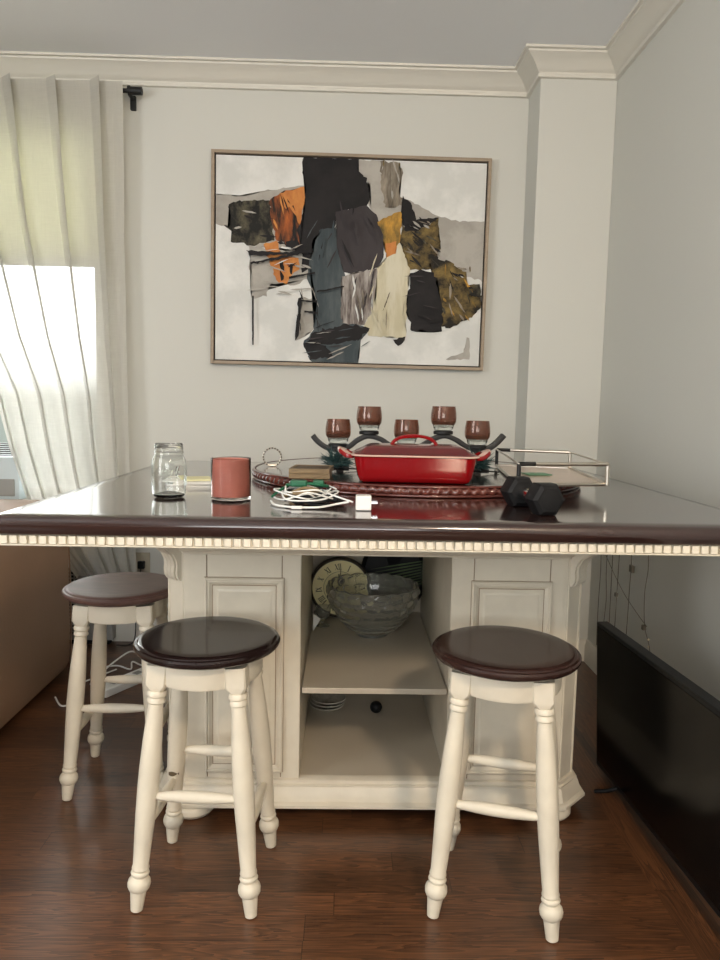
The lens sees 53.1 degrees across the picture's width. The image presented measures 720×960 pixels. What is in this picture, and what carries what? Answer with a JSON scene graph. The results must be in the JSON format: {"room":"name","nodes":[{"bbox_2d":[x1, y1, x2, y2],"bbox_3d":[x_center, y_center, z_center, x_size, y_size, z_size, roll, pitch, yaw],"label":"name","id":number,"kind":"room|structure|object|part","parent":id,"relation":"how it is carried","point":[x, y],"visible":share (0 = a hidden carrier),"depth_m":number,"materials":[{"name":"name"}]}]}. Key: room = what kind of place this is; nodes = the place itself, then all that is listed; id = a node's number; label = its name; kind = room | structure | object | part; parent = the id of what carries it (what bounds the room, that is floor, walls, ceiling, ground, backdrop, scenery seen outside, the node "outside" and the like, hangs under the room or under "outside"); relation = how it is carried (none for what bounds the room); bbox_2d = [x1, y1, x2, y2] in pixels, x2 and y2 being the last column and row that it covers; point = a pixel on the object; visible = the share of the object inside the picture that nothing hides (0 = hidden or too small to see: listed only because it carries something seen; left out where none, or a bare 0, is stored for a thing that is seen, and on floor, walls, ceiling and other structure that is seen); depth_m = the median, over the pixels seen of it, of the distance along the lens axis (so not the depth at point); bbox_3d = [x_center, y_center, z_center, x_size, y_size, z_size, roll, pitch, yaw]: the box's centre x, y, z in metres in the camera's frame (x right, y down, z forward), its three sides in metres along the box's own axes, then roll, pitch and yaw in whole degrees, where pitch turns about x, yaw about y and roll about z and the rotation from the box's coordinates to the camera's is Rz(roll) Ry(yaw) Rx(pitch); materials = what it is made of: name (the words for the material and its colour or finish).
{"room":"dining room","nodes":[
{"label":"dining room","id":0,"kind":"room"},
{"bbox_2d":[24,87,528,619],"bbox_3d":[-0.799,-0.540,3.407,3.933,2.640,0.120,1,6,-1],"label":"wall","id":1,"kind":"structure","parent":0,"point":[176,395],"depth_m":3.31,"materials":[{"name":"grey paint"}]},
{"bbox_2d":[0,415,26,498],"bbox_3d":[-1.670,-0.800,3.320,1.160,1.840,0.175,1,6,-1],"label":"window","id":2,"kind":"structure","parent":1,"relation":"in","point":[3,439],"depth_m":3.41,"materials":[{"name":"grey paint"}]},
{"bbox_3d":[-1.677,-0.485,3.385,0.880,1.030,0.004,1,6,-1],"label":"pane","id":3,"kind":"part","parent":2,"relation":"part of","materials":[{"name":"clear glass"}]},
{"bbox_2d":[0,443,25,498],"bbox_3d":[-1.844,-0.048,3.364,0.540,0.267,0.116,1,6,-1],"label":"vent unit","id":4,"kind":"object","parent":2,"relation":"attached to","point":[11,487],"visible":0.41,"depth_m":3.32,"materials":[{"name":"grey plastic"}]},
{"bbox_3d":[-1.844,0.031,3.318,0.500,0.080,0.008,1,6,-1],"label":"panel","id":5,"kind":"part","parent":4,"relation":"part of","materials":[{"name":"grey metal"}]},
{"bbox_2d":[116,623,135,645],"bbox_3d":[-1.116,0.728,3.397,0.053,0.096,0.097,7,8,44],"label":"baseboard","id":6,"kind":"structure","parent":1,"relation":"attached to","point":[135,623],"depth_m":3.41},
{"bbox_3d":[-1.087,0.601,3.393,0.127,0.366,0.017,-4,8,-38],"label":"plug cord","id":7,"kind":"part","parent":6,"relation":"part of","materials":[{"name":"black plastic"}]},
{"bbox_2d":[123,85,142,110],"bbox_3d":[-1.683,-1.700,3.163,1.455,0.081,0.088,1,6,-1],"label":"curtain rod","id":8,"kind":"object","parent":1,"relation":"attached to","point":[130,90],"visible":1,"depth_m":3.15,"materials":[{"name":"black metal"}]},
{"bbox_2d":[0,72,136,577],"bbox_3d":[-1.545,-0.649,3.197,1.069,2.190,0.074,1,6,-1],"label":"curtain","id":9,"kind":"object","parent":8,"relation":"hanging from","point":[64,390],"visible":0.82,"depth_m":3.20,"materials":[{"name":"white fabric"}]},
{"bbox_2d":[136,552,149,572],"bbox_3d":[-1.046,0.389,3.427,0.053,0.106,0.068,7,8,44],"label":"wall socket","id":10,"kind":"object","parent":1,"relation":"attached to","point":[143,561],"depth_m":3.43,"materials":[{"name":"beige"}]},
{"bbox_3d":[-1.038,0.402,3.437,0.072,0.114,0.006,1,6,-1],"label":"plate","id":11,"kind":"part","parent":10,"relation":"part of","materials":[{"name":"beige plastic"}]},
{"bbox_2d":[210,149,491,370],"bbox_3d":[-0.047,-0.992,3.282,1.258,0.945,0.058,1,6,-1],"label":"painting","id":12,"kind":"object","parent":1,"relation":"attached to","point":[318,259],"visible":1,"depth_m":3.28,"materials":[{"name":"multicoloured paint"}]},
{"bbox_2d":[0,0,637,65],"bbox_3d":[-0.711,-1.576,0.224,3.933,0.080,6.200,1,6,-1],"label":"ceiling","id":13,"kind":"structure","parent":0,"point":[461,32],"depth_m":2.86,"materials":[{"name":"white paint"}]},
{"bbox_2d":[0,641,719,959],"bbox_3d":[-0.765,1.129,0.504,3.933,0.080,6.200,1,6,-1],"label":"floor","id":14,"kind":"structure","parent":0,"point":[337,884],"depth_m":1.76,"materials":[{"name":"brown wood"}]},
{"bbox_2d":[0,499,71,728],"bbox_3d":[-1.650,0.526,2.156,0.915,0.744,1.745,1,6,-1],"label":"sofa","id":15,"kind":"object","parent":14,"relation":"on","point":[36,619],"visible":0.66,"depth_m":2.64,"materials":[{"name":"brown leather"}]},
{"bbox_2d":[54,669,116,706],"bbox_3d":[-1.113,0.828,2.893,0.107,0.007,0.392,2,6,6],"label":"cord","id":16,"kind":"object","parent":14,"relation":"on","point":[55,697],"visible":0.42,"depth_m":2.77,"materials":[{"name":"white plastic"}]},
{"bbox_2d":[69,571,115,643],"bbox_3d":[-1.459,0.523,3.399,0.590,0.500,0.052,1,6,-1],"label":"radiator","id":17,"kind":"object","parent":14,"relation":"on","point":[111,629],"visible":0.15,"depth_m":3.40,"materials":[{"name":"grey metal"}]},
{"bbox_3d":[-1.464,0.762,3.426,0.550,0.020,0.044,1,6,-1],"label":"rail","id":18,"kind":"part","parent":17,"relation":"part of","materials":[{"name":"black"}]},
{"bbox_2d":[59,572,168,800],"bbox_3d":[-0.717,0.611,2.186,0.338,0.605,0.338,1,6,-3],"label":"bar stool","id":19,"kind":"object","parent":14,"relation":"on","point":[141,598],"visible":0.76,"depth_m":2.07,"materials":[{"name":"beige paint"}]},
{"bbox_3d":[-0.816,0.639,2.078,0.061,0.568,0.111,6,8,41],"label":"leg","id":20,"kind":"part","parent":19,"relation":"part of","materials":[{"name":"beige paint"}]},
{"bbox_3d":[-0.828,0.617,2.286,0.111,0.568,0.061,6,8,41],"label":"leg","id":21,"kind":"part","parent":19,"relation":"part of","materials":[{"name":"beige paint"}]},
{"bbox_3d":[-0.711,0.327,2.157,0.338,0.033,0.338,1,6,-3],"label":"seat","id":22,"kind":"part","parent":19,"relation":"part of","materials":[{"name":"brown wood"}]},
{"bbox_3d":[-0.607,0.642,2.090,0.111,0.568,0.061,6,8,41],"label":"leg","id":23,"kind":"part","parent":19,"relation":"part of","materials":[{"name":"beige paint"}]},
{"bbox_3d":[-0.619,0.620,2.298,0.061,0.568,0.111,6,8,41],"label":"leg","id":24,"kind":"part","parent":19,"relation":"part of","materials":[{"name":"beige paint"}]},
{"bbox_2d":[107,651,134,667],"bbox_3d":[-1.019,0.777,2.995,0.076,0.091,0.274,5,7,32],"label":"cord","id":25,"kind":"object","parent":14,"relation":"on","point":[113,662],"visible":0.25,"depth_m":2.99,"materials":[{"name":"white plastic"}]},
{"bbox_2d":[105,668,141,697],"bbox_3d":[-0.936,0.813,2.941,0.068,0.037,0.320,4,7,29],"label":"power strip","id":26,"kind":"object","parent":14,"relation":"on","point":[111,689],"visible":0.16,"depth_m":2.85,"materials":[{"name":"white plastic"}]},
{"bbox_2d":[110,661,141,669],"bbox_3d":[-0.949,0.806,3.132,0.323,0.007,0.102,1,6,-1],"label":"cord","id":27,"kind":"object","parent":14,"relation":"on","point":[131,661],"visible":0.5,"depth_m":3.12,"materials":[{"name":"white plastic"}]},
{"bbox_2d":[127,616,279,918],"bbox_3d":[-0.364,0.666,1.726,0.338,0.605,0.338,1,6,3],"label":"bar stool","id":28,"kind":"object","parent":14,"relation":"on","point":[207,653],"visible":1,"depth_m":1.61,"materials":[{"name":"white wood"}]},
{"bbox_3d":[-0.474,0.692,1.629,0.111,0.568,0.061,-4,8,-42],"label":"leg","id":29,"kind":"part","parent":28,"relation":"part of","materials":[{"name":"beige paint"}]},
{"bbox_3d":[-0.463,0.671,1.837,0.061,0.568,0.111,-4,8,-42],"label":"leg","id":30,"kind":"part","parent":28,"relation":"part of","materials":[{"name":"beige paint"}]},
{"bbox_3d":[-0.358,0.381,1.697,0.338,0.033,0.338,1,6,3],"label":"seat","id":31,"kind":"part","parent":28,"relation":"part of","materials":[{"name":"brown wood"}]},
{"bbox_3d":[-0.265,0.698,1.619,0.061,0.568,0.111,-4,8,-42],"label":"leg","id":32,"kind":"part","parent":28,"relation":"part of","materials":[{"name":"beige paint"}]},
{"bbox_3d":[-0.254,0.676,1.827,0.111,0.568,0.061,-4,8,-42],"label":"leg","id":33,"kind":"part","parent":28,"relation":"part of","materials":[{"name":"beige paint"}]},
{"bbox_2d":[0,461,719,820],"bbox_3d":[0.052,0.464,2.252,1.670,0.914,1.480,1,6,-1],"label":"island table","id":34,"kind":"object","parent":14,"relation":"on","point":[487,561],"visible":0.68,"depth_m":1.97,"materials":[{"name":"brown wood"}]},
{"bbox_2d":[151,443,186,497],"bbox_3d":[-0.472,-0.024,1.782,0.084,0.133,0.085,1,6,-1],"label":"mason jar","id":35,"kind":"object","parent":34,"relation":"on","point":[168,465],"visible":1,"depth_m":1.75,"materials":[{"name":"clear glass"}]},
{"bbox_2d":[186,476,210,487],"bbox_3d":[-0.460,0.003,2.069,0.206,0.020,0.168,0,6,-9],"label":"paper stack","id":36,"kind":"object","parent":34,"relation":"on","point":[192,481],"visible":0.3,"depth_m":2.01,"materials":[{"name":"white paper"}]},
{"bbox_2d":[211,456,250,500],"bbox_3d":[-0.317,-0.004,1.768,0.098,0.102,0.098,1,6,-1],"label":"candle","id":37,"kind":"object","parent":34,"relation":"on","point":[230,475],"visible":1,"depth_m":1.73,"materials":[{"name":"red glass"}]},
{"bbox_3d":[-0.318,0.538,1.972,0.214,0.549,0.012,1,6,-1],"label":"door panel","id":38,"kind":"part","parent":34,"relation":"part of","materials":[{"name":"beige paint"}]},
{"bbox_3d":[-0.318,0.516,1.976,0.302,0.630,0.004,1,6,-1],"label":"frame","id":39,"kind":"part","parent":34,"relation":"part of","materials":[{"name":"beige paint"}]},
{"bbox_2d":[284,486,319,497],"bbox_3d":[-0.134,0.029,1.674,0.086,0.026,0.040,1,6,-1],"label":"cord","id":40,"kind":"object","parent":34,"relation":"on","point":[304,487],"visible":0.76,"depth_m":1.67,"materials":[{"name":"beige plastic"}]},
{"bbox_2d":[284,487,343,505],"bbox_3d":[-0.110,0.038,1.710,0.146,0.038,0.138,1,6,-1],"label":"power cable","id":41,"kind":"object","parent":34,"relation":"on","point":[335,499],"visible":0.54,"depth_m":1.67,"materials":[{"name":"black plastic"}]},
{"bbox_2d":[313,614,319,630],"bbox_3d":[-0.148,0.489,2.473,0.026,0.062,0.002,1,6,-1],"label":"paper scrap","id":42,"kind":"object","parent":34,"relation":"on","point":[316,619],"visible":1,"depth_m":2.47,"materials":[{"name":"white paper"}]},
{"bbox_2d":[315,604,330,627],"bbox_3d":[-0.130,0.479,2.536,0.056,0.070,0.056,1,6,-1],"label":"glass goblet","id":43,"kind":"object","parent":34,"relation":"on","point":[323,611],"visible":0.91,"depth_m":2.52,"materials":[{"name":"clear glass"}]},
{"bbox_2d":[270,485,377,510],"bbox_3d":[-0.099,0.039,1.669,0.164,0.043,0.255,-4,8,-41],"label":"charging cable","id":44,"kind":"object","parent":34,"relation":"on","point":[363,501],"visible":0.77,"depth_m":1.64,"materials":[{"name":"white plastic"}]},
{"bbox_2d":[271,479,329,497],"bbox_3d":[-0.147,0.018,1.728,0.147,0.039,0.064,-1,6,-18],"label":"power cord","id":45,"kind":"object","parent":44,"relation":"on","point":[293,483],"visible":0.97,"depth_m":1.71,"materials":[{"name":"green plastic"}]},
{"bbox_2d":[313,480,323,486],"bbox_3d":[-0.099,0.008,1.726,0.026,0.016,0.022,1,6,-1],"label":"socket","id":46,"kind":"object","parent":45,"relation":"attached to","point":[316,483],"depth_m":1.71,"materials":[{"name":"green plastic"}]},
{"bbox_3d":[-0.129,0.054,1.649,0.201,0.017,0.065,3,6,19],"label":"cord","id":47,"kind":"part","parent":44,"relation":"part of","materials":[{"name":"white plastic"}]},
{"bbox_3d":[-0.122,0.031,1.689,0.147,0.032,0.200,-1,6,-23],"label":"cord","id":48,"kind":"part","parent":44,"relation":"part of","materials":[{"name":"white plastic"}]},
{"bbox_2d":[310,701,343,710],"bbox_3d":[-0.114,0.778,2.492,0.120,0.016,0.120,1,6,-1],"label":"dish","id":49,"kind":"object","parent":34,"relation":"on","point":[311,703],"visible":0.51,"depth_m":2.46,"materials":[{"name":"ceramic"}]},
{"bbox_2d":[310,698,344,707],"bbox_3d":[-0.111,0.766,2.489,0.120,0.016,0.120,-2,6,-24],"label":"dish","id":50,"kind":"object","parent":49,"relation":"on","point":[311,699],"visible":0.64,"depth_m":2.46,"materials":[{"name":"ceramic"}]},
{"bbox_2d":[311,693,345,704],"bbox_3d":[-0.108,0.755,2.486,0.120,0.016,0.120,7,8,43],"label":"dish","id":51,"kind":"object","parent":50,"relation":"on","point":[322,698],"visible":0.75,"depth_m":2.49,"materials":[{"name":"ceramic"}]},
{"bbox_2d":[311,556,366,617],"bbox_3d":[-0.073,0.392,2.641,0.228,0.228,0.042,1,6,-1],"label":"clock","id":52,"kind":"object","parent":34,"relation":"on","point":[337,566],"visible":0.42,"depth_m":2.62,"materials":[{"name":"brown"}]},
{"bbox_3d":[0.060,0.062,2.210,1.646,0.022,1.456,1,6,-1],"label":"dentil moulding","id":53,"kind":"part","parent":34,"relation":"part of","materials":[{"name":"beige paint"}]},
{"bbox_3d":[0.025,0.445,2.739,0.409,0.700,0.015,1,6,-1],"label":"panel","id":54,"kind":"part","parent":34,"relation":"part of","materials":[{"name":"laminate"}]},
{"bbox_3d":[0.027,0.834,2.410,1.233,0.073,0.852,1,6,-1],"label":"moulding","id":55,"kind":"part","parent":34,"relation":"part of","materials":[{"name":"beige paint"}]},
{"bbox_2d":[302,610,446,694],"bbox_3d":[0.033,0.545,2.362,0.400,0.016,0.752,1,6,-1],"label":"shelf","id":56,"kind":"object","parent":34,"relation":"attached to","point":[339,660],"depth_m":2.19,"materials":[{"name":"laminate"}]},
{"bbox_2d":[326,573,419,638],"bbox_3d":[0.042,0.438,2.455,0.319,0.176,0.319,1,6,-1],"label":"glass bowl","id":57,"kind":"object","parent":56,"relation":"on","point":[370,605],"visible":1,"depth_m":2.36,"materials":[{"name":"clear glass"}]},
{"bbox_2d":[370,701,381,712],"bbox_3d":[0.055,0.774,2.455,0.041,0.039,0.039,1,6,-1],"label":"ball","id":58,"kind":"object","parent":34,"relation":"on","point":[375,706],"visible":1,"depth_m":2.44,"materials":[{"name":"black rubber"}]},
{"bbox_3d":[0.041,0.146,2.339,1.205,0.042,0.824,1,6,-1],"label":"cornice","id":59,"kind":"part","parent":34,"relation":"part of","materials":[{"name":"beige paint"}]},
{"bbox_2d":[361,556,422,599],"bbox_3d":[0.130,0.353,2.691,0.260,0.300,0.022,1,6,-1],"label":"decorative plate","id":60,"kind":"object","parent":34,"relation":"on","point":[407,567],"visible":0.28,"depth_m":2.69,"materials":[{"name":"black ceramic"}]},
{"bbox_2d":[251,457,578,497],"bbox_3d":[0.178,-0.023,2.385,1.064,0.032,1.064,6,8,41],"label":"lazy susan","id":61,"kind":"object","parent":34,"relation":"on","point":[483,484],"visible":0.42,"depth_m":1.92,"materials":[{"name":"brown wood"}]},
{"bbox_2d":[262,447,281,466],"bbox_3d":[-0.285,-0.075,2.340,0.064,0.064,0.012,0,6,-9],"label":"bracelet","id":62,"kind":"object","parent":61,"relation":"on","point":[278,450],"visible":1,"depth_m":2.34,"materials":[{"name":"silver metal"}]},
{"bbox_2d":[289,472,331,478],"bbox_3d":[-0.139,-0.017,2.042,0.112,0.013,0.140,1,6,1],"label":"wooden box","id":63,"kind":"object","parent":61,"relation":"on","point":[291,475],"visible":0.66,"depth_m":1.97,"materials":[{"name":"beige wood"}]},
{"bbox_2d":[289,464,333,473],"bbox_3d":[-0.136,-0.031,2.042,0.112,0.013,0.140,1,6,3],"label":"wooden box","id":64,"kind":"object","parent":63,"relation":"on","point":[300,469],"visible":1,"depth_m":1.98,"materials":[{"name":"beige wood"}]},
{"bbox_2d":[320,447,355,469],"bbox_3d":[-0.066,-0.070,2.253,0.130,0.077,0.124,1,6,-1],"label":"pine trimming","id":65,"kind":"object","parent":61,"relation":"on","point":[335,460],"visible":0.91,"depth_m":2.23,"materials":[{"name":"teal plant"}]},
{"bbox_2d":[311,431,390,457],"bbox_3d":[-0.030,-0.119,2.345,0.252,0.085,0.100,1,6,-1],"label":"candle holder","id":66,"kind":"object","parent":61,"relation":"on","point":[366,434],"depth_m":2.33,"materials":[{"name":"black metal"}]},
{"bbox_2d":[325,419,350,443],"bbox_3d":[-0.071,-0.159,2.340,0.084,0.079,0.084,1,6,-1],"label":"cup","id":67,"kind":"object","parent":66,"relation":"on","point":[338,431],"visible":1,"depth_m":2.31,"materials":[{"name":"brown glass"}]},
{"bbox_3d":[-0.072,-0.108,2.345,0.064,0.021,0.064,1,6,-1],"label":"cup plate","id":68,"kind":"part","parent":66,"relation":"part of","materials":[{"name":"black metal"}]},
{"bbox_2d":[356,406,381,430],"bbox_3d":[0.030,-0.200,2.338,0.084,0.079,0.084,1,6,-1],"label":"cup","id":69,"kind":"object","parent":66,"relation":"on","point":[369,418],"visible":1,"depth_m":2.31,"materials":[{"name":"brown glass"}]},
{"bbox_3d":[0.029,-0.149,2.343,0.064,0.021,0.064,1,6,-1],"label":"cup plate","id":70,"kind":"part","parent":66,"relation":"part of","materials":[{"name":"black metal"}]},
{"bbox_2d":[337,434,490,483],"bbox_3d":[0.148,-0.062,1.980,0.421,0.128,0.228,1,6,1],"label":"casserole dish","id":71,"kind":"object","parent":61,"relation":"on","point":[435,463],"visible":1,"depth_m":1.89,"materials":[{"name":"red ceramic"}]},
{"bbox_3d":[-0.038,-0.078,1.982,0.049,0.028,0.126,1,6,1],"label":"handle","id":72,"kind":"part","parent":71,"relation":"part of","materials":[{"name":"red ceramic"}]},
{"bbox_3d":[0.148,-0.109,1.975,0.133,0.034,0.024,1,6,1],"label":"lid handle","id":73,"kind":"part","parent":71,"relation":"part of","materials":[{"name":"red ceramic"}]},
{"bbox_3d":[0.148,-0.086,1.977,0.324,0.024,0.212,1,6,1],"label":"lid","id":74,"kind":"part","parent":71,"relation":"part of","materials":[{"name":"red ceramic"}]},
{"bbox_3d":[0.147,-0.034,1.983,0.326,0.070,0.214,1,6,1],"label":"dish","id":75,"kind":"part","parent":71,"relation":"part of","materials":[{"name":"red ceramic"}]},
{"bbox_3d":[0.334,-0.070,1.974,0.049,0.028,0.126,1,6,1],"label":"handle","id":76,"kind":"part","parent":71,"relation":"part of","materials":[{"name":"red ceramic"}]},
{"bbox_2d":[420,430,505,453],"bbox_3d":[0.328,-0.126,2.352,0.272,0.071,0.100,1,6,-1],"label":"candle holder","id":77,"kind":"object","parent":61,"relation":"on","point":[498,440],"depth_m":2.33,"materials":[{"name":"black metal"}]},
{"bbox_2d":[394,419,418,443],"bbox_3d":[0.151,-0.157,2.345,0.084,0.079,0.084,1,6,-1],"label":"cup","id":78,"kind":"object","parent":77,"relation":"on","point":[401,426],"visible":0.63,"depth_m":2.31,"materials":[{"name":"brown glass"}]},
{"bbox_3d":[0.271,-0.150,2.348,0.064,0.021,0.064,1,6,-1],"label":"cup plate","id":79,"kind":"part","parent":77,"relation":"part of","materials":[{"name":"black metal"}]},
{"bbox_2d":[431,406,456,430],"bbox_3d":[0.272,-0.200,2.343,0.084,0.079,0.084,1,6,-1],"label":"cup","id":80,"kind":"object","parent":77,"relation":"on","point":[443,418],"visible":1,"depth_m":2.31,"materials":[{"name":"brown glass"}]},
{"bbox_2d":[464,421,489,444],"bbox_3d":[0.383,-0.154,2.350,0.084,0.079,0.084,1,6,-1],"label":"cup","id":81,"kind":"object","parent":77,"relation":"on","point":[476,432],"visible":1,"depth_m":2.32,"materials":[{"name":"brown glass"}]},
{"bbox_3d":[0.382,-0.103,2.355,0.064,0.021,0.064,1,6,-1],"label":"cup plate","id":82,"kind":"part","parent":77,"relation":"part of","materials":[{"name":"black metal"}]},
{"bbox_2d":[465,447,498,472],"bbox_3d":[0.372,-0.060,2.236,0.136,0.077,0.118,1,6,-1],"label":"pine trimming","id":83,"kind":"object","parent":61,"relation":"on","point":[482,465],"visible":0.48,"depth_m":2.23,"materials":[{"name":"teal plastic"}]},
{"bbox_2d":[495,448,609,485],"bbox_3d":[0.562,-0.043,2.165,0.252,0.065,0.636,2,6,5],"label":"wire tray","id":84,"kind":"object","parent":61,"relation":"on","point":[561,475],"visible":0.91,"depth_m":2.11,"materials":[{"name":"silver metal"}]},
{"bbox_3d":[0.491,-0.079,2.480,0.051,0.062,0.012,3,6,15],"label":"corner post","id":85,"kind":"part","parent":84,"relation":"part of","materials":[{"name":"black metal"}]},
{"bbox_3d":[0.431,-0.017,1.871,0.051,0.062,0.012,0,6,-11],"label":"corner post","id":86,"kind":"part","parent":84,"relation":"part of","materials":[{"name":"black metal"}]},
{"bbox_2d":[521,472,551,475],"bbox_3d":[0.528,-0.018,2.156,0.072,0.003,0.064,0,6,-10],"label":"card","id":87,"kind":"object","parent":84,"relation":"in","point":[525,473],"visible":0.86,"depth_m":2.15,"materials":[{"name":"green paper"}]},
{"bbox_3d":[0.562,-0.069,2.162,0.247,0.010,0.634,2,6,5],"label":"rail","id":88,"kind":"part","parent":84,"relation":"part of","materials":[{"name":"silver metal"}]},
{"bbox_3d":[0.561,-0.013,2.168,0.241,0.005,0.624,2,6,5],"label":"board","id":89,"kind":"part","parent":84,"relation":"part of","materials":[{"name":"white"}]},
{"bbox_3d":[0.561,-0.016,2.168,0.250,0.010,0.628,2,6,5],"label":"rail","id":90,"kind":"part","parent":84,"relation":"part of","materials":[{"name":"silver metal"}]},
{"bbox_3d":[0.686,-0.069,2.426,0.051,0.062,0.012,3,6,15],"label":"corner post","id":91,"kind":"part","parent":84,"relation":"part of","materials":[{"name":"silver metal"}]},
{"bbox_3d":[0.639,-0.017,1.913,0.051,0.062,0.012,0,6,-11],"label":"corner post","id":92,"kind":"part","parent":84,"relation":"part of","materials":[{"name":"silver metal"}]},
{"bbox_3d":[0.400,0.528,1.992,0.305,0.630,0.004,1,6,-1],"label":"frame","id":93,"kind":"part","parent":34,"relation":"part of","materials":[{"name":"beige paint"}]},
{"bbox_3d":[0.410,0.550,1.988,0.220,0.549,0.012,1,6,-1],"label":"door panel","id":94,"kind":"part","parent":34,"relation":"part of","materials":[{"name":"beige paint"}]},
{"bbox_2d":[500,476,564,514],"bbox_3d":[0.399,0.035,1.683,0.081,0.070,0.204,0,6,-11],"label":"dumbbell","id":95,"kind":"object","parent":34,"relation":"on","point":[542,498],"visible":1,"depth_m":1.60,"materials":[{"name":"black rubber"}]},
{"bbox_3d":[0.399,0.035,1.683,0.033,0.033,0.095,0,6,-11],"label":"handle","id":96,"kind":"part","parent":95,"relation":"part of","materials":[{"name":"silver metal"}]},
{"bbox_2d":[425,625,581,942],"bbox_3d":[0.331,0.683,1.695,0.338,0.605,0.338,3,6,15],"label":"bar stool","id":97,"kind":"object","parent":14,"relation":"on","point":[495,663],"visible":1,"depth_m":1.59,"materials":[{"name":"beige paint"}]},
{"bbox_3d":[0.203,0.706,1.623,0.111,0.568,0.061,-2,7,-30],"label":"leg","id":98,"kind":"part","parent":97,"relation":"part of","materials":[{"name":"beige paint"}]},
{"bbox_3d":[0.256,0.686,1.824,0.061,0.568,0.111,-2,7,-30],"label":"leg","id":99,"kind":"part","parent":97,"relation":"part of","materials":[{"name":"beige paint"}]},
{"bbox_3d":[0.337,0.398,1.665,0.338,0.033,0.338,3,6,15],"label":"seat","id":100,"kind":"part","parent":97,"relation":"part of","materials":[{"name":"brown wood"}]},
{"bbox_3d":[0.407,0.716,1.566,0.088,0.568,0.088,3,6,15],"label":"leg","id":101,"kind":"part","parent":97,"relation":"part of","materials":[{"name":"beige paint"}]},
{"bbox_3d":[0.459,0.696,1.771,0.111,0.568,0.061,-2,7,-30],"label":"leg","id":102,"kind":"part","parent":97,"relation":"part of","materials":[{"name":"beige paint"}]},
{"bbox_2d":[594,621,719,917],"bbox_3d":[0.800,0.734,1.728,0.137,0.514,1.129,1,6,-3],"label":"television","id":103,"kind":"object","parent":14,"relation":"on","point":[658,731],"visible":1,"depth_m":1.83,"materials":[{"name":"black plastic"}]},
{"bbox_2d":[514,79,616,638],"bbox_3d":[0.906,-0.494,3.285,0.328,2.640,0.200,1,6,-1],"label":"wall","id":104,"kind":"structure","parent":0,"point":[570,139],"depth_m":3.15,"materials":[{"name":"grey paint"}]},
{"bbox_2d":[587,0,719,700],"bbox_3d":[1.178,-0.190,0.406,0.100,2.640,6.000,1,6,-1],"label":"wall","id":105,"kind":"structure","parent":0,"point":[659,415],"depth_m":2.54,"materials":[{"name":"grey paint"}]},
{"bbox_2d":[0,0,684,97],"bbox_3d":[-0.713,-1.488,0.233,3.733,0.096,6.000,1,6,-1],"label":"trim","id":106,"kind":"structure","parent":105,"relation":"attached to","point":[536,62],"depth_m":3.16,"materials":[{"name":"grey paint"}]},
{"bbox_2d":[112,620,596,674],"bbox_3d":[-0.763,1.040,0.495,3.733,0.100,6.000,1,6,-1],"label":"baseboard","id":107,"kind":"structure","parent":105,"relation":"attached to","point":[124,632],"depth_m":3.31,"materials":[{"name":"grey paint"}]},
{"bbox_2d":[596,555,649,650],"bbox_3d":[1.051,0.416,2.880,0.012,0.681,0.602,1,6,-1],"label":"string lights","id":108,"kind":"object","parent":105,"relation":"attached to","point":[631,567],"visible":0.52,"depth_m":2.93,"materials":[{"name":"beige metal"}]}
]}

